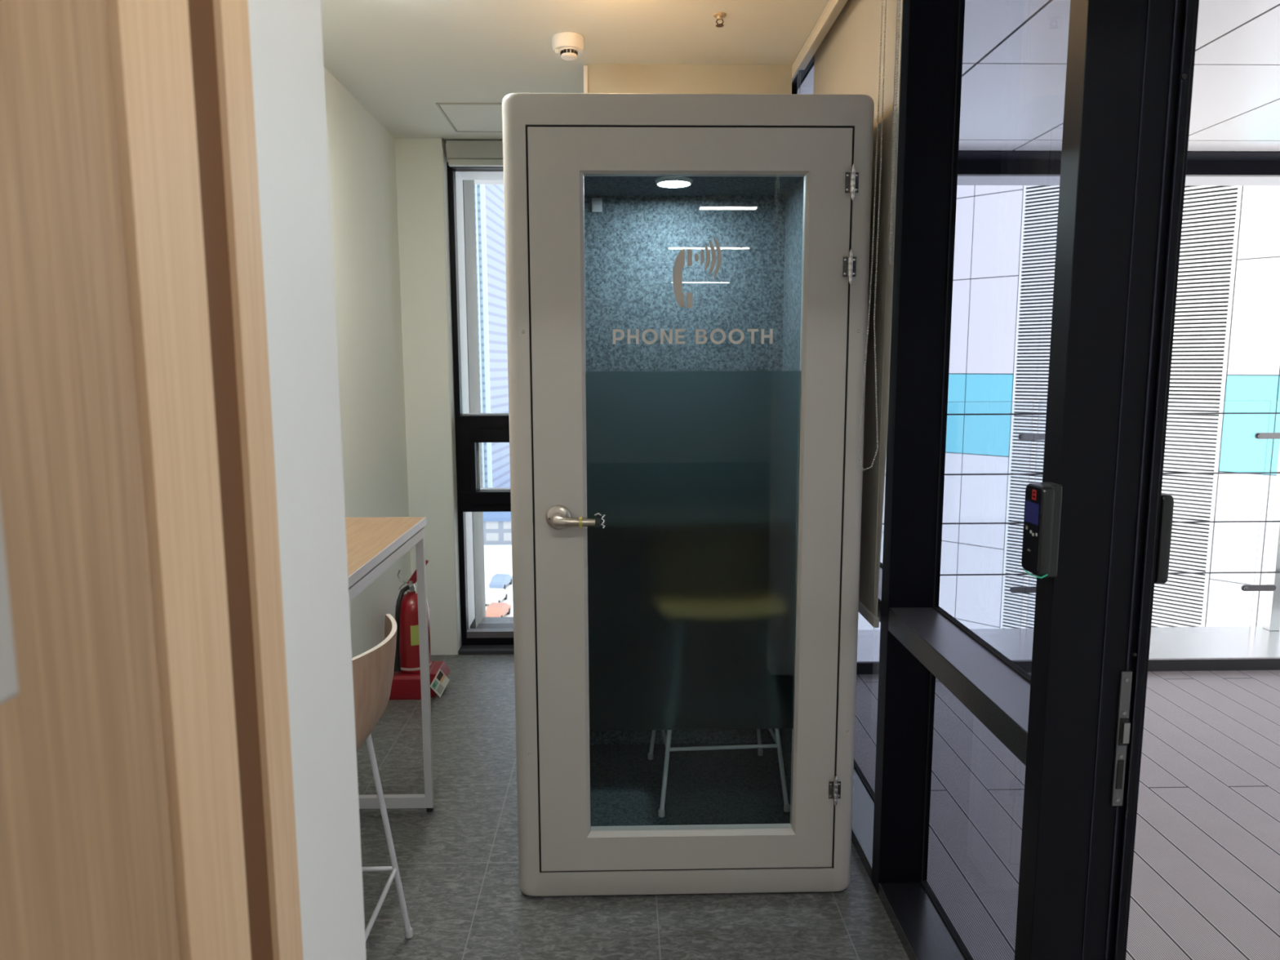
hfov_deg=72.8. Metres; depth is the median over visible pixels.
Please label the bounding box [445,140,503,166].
roller blind
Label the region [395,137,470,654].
wall
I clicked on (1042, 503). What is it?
reader
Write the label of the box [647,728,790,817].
bar stool
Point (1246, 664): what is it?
trim
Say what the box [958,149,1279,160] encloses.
trim
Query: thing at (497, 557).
ground
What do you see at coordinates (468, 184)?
wall
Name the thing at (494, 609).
car
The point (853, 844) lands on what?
trim
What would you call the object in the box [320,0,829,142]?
ceiling
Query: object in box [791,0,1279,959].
window
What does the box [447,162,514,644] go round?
window
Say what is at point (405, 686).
stand
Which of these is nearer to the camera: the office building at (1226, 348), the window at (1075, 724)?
the window at (1075, 724)
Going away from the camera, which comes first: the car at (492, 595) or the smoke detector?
the smoke detector
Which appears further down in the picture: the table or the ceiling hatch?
the table
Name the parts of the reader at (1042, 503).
glass, mounting plate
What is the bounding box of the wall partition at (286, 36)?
[247,0,366,959]
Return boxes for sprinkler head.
[713,12,726,27]
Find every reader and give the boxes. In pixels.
[1021,482,1062,578]
[1154,492,1173,583]
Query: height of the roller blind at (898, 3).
1.046 m
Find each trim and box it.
[105,0,302,959]
[441,148,462,654]
[457,623,514,654]
[474,174,1279,186]
[583,65,587,93]
[791,0,847,78]
[853,844,905,950]
[856,658,1279,674]
[957,160,1279,174]
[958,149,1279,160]
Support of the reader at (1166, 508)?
attached to the window at (1075, 724)
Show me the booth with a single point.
(686, 275)
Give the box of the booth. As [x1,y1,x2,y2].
[502,93,874,896]
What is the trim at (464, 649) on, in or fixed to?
attached to the wall at (419, 161)
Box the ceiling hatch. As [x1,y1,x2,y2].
[435,102,502,132]
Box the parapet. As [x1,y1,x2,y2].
[857,626,1279,662]
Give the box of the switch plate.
[591,198,602,212]
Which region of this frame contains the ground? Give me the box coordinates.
[484,544,513,617]
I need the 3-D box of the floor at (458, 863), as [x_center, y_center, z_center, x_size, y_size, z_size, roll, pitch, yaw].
[-1.183,1.846,-1.700,3.941,0.150,14.200,0,8,-1]
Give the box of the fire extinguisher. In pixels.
[393,560,431,673]
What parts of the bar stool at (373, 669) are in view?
leg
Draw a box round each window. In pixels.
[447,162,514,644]
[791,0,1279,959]
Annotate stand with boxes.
[389,661,449,699]
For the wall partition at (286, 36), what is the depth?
0.76 m
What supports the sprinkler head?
attached to the ceiling at (398, 59)
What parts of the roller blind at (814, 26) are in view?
bead chain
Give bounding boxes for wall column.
[585,63,791,93]
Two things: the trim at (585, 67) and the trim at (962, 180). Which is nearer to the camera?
the trim at (585, 67)
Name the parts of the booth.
lever, door glass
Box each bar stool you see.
[351,613,413,941]
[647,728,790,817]
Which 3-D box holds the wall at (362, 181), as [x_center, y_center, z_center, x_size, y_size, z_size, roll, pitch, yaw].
[-1.313,-0.138,2.651,0.290,2.648,3.970,0,8,-1]
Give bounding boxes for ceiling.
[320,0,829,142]
[796,0,1279,151]
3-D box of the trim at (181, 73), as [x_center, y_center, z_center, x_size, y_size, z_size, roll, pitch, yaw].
[-0.348,0.261,0.627,0.128,2.380,0.175,0,8,-1]
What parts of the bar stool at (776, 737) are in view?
leg, leg, leg, leg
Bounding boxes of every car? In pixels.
[484,588,508,605]
[485,602,511,617]
[488,573,512,589]
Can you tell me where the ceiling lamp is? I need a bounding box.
[657,181,689,186]
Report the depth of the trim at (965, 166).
5.87 m
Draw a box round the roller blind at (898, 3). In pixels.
[888,0,901,264]
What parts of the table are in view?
frame, rail, leg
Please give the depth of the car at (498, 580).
103.81 m
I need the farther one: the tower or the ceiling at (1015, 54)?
the tower
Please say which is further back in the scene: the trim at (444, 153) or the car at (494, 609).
the car at (494, 609)
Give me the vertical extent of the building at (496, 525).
4.100 m
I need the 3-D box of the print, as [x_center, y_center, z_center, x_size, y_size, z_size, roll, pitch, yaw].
[-0.934,0.943,4.029,0.021,0.108,0.077,5,9,34]
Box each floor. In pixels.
[356,617,909,959]
[853,670,1279,959]
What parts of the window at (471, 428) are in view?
vent sash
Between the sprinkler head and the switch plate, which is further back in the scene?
the switch plate
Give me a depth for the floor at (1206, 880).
2.99 m
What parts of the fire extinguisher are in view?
lever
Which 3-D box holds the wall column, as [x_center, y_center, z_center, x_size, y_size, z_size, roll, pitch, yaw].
[0.171,-0.488,4.136,0.775,2.948,1.480,0,8,-1]
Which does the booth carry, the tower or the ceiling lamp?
the ceiling lamp
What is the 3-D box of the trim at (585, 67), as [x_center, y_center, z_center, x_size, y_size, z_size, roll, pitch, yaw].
[-0.200,-0.235,3.409,0.014,2.638,0.012,0,8,-1]
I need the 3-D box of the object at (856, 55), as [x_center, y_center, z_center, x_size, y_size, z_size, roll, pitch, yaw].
[0.663,-0.654,2.764,0.120,2.035,1.040,0,8,2]
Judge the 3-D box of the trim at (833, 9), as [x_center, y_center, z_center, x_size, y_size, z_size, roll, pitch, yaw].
[0.627,-1.339,1.785,0.048,0.046,2.980,0,8,-1]
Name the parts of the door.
pull handle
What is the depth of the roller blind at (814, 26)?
3.40 m
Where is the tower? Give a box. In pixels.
[474,184,510,488]
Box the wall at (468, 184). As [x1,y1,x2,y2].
[463,179,485,628]
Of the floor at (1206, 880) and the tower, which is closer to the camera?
the floor at (1206, 880)
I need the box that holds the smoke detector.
[551,31,584,60]
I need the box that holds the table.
[345,516,434,812]
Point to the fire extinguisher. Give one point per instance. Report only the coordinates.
(407, 645)
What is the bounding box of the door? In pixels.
[0,0,180,959]
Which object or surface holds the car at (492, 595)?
on the ground
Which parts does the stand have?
label plate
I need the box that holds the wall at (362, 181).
[324,67,411,657]
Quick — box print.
[431,671,444,694]
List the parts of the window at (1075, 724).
head rail, rail, rail, rail, rail, glass railing, strike plate, post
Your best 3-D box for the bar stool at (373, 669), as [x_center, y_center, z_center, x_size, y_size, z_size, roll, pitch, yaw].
[-0.809,0.815,2.082,0.464,0.904,0.431,0,8,-1]
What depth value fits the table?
2.84 m
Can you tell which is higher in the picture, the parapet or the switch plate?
the switch plate
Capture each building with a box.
[483,511,511,545]
[857,185,1279,630]
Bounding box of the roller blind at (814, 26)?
[791,26,814,93]

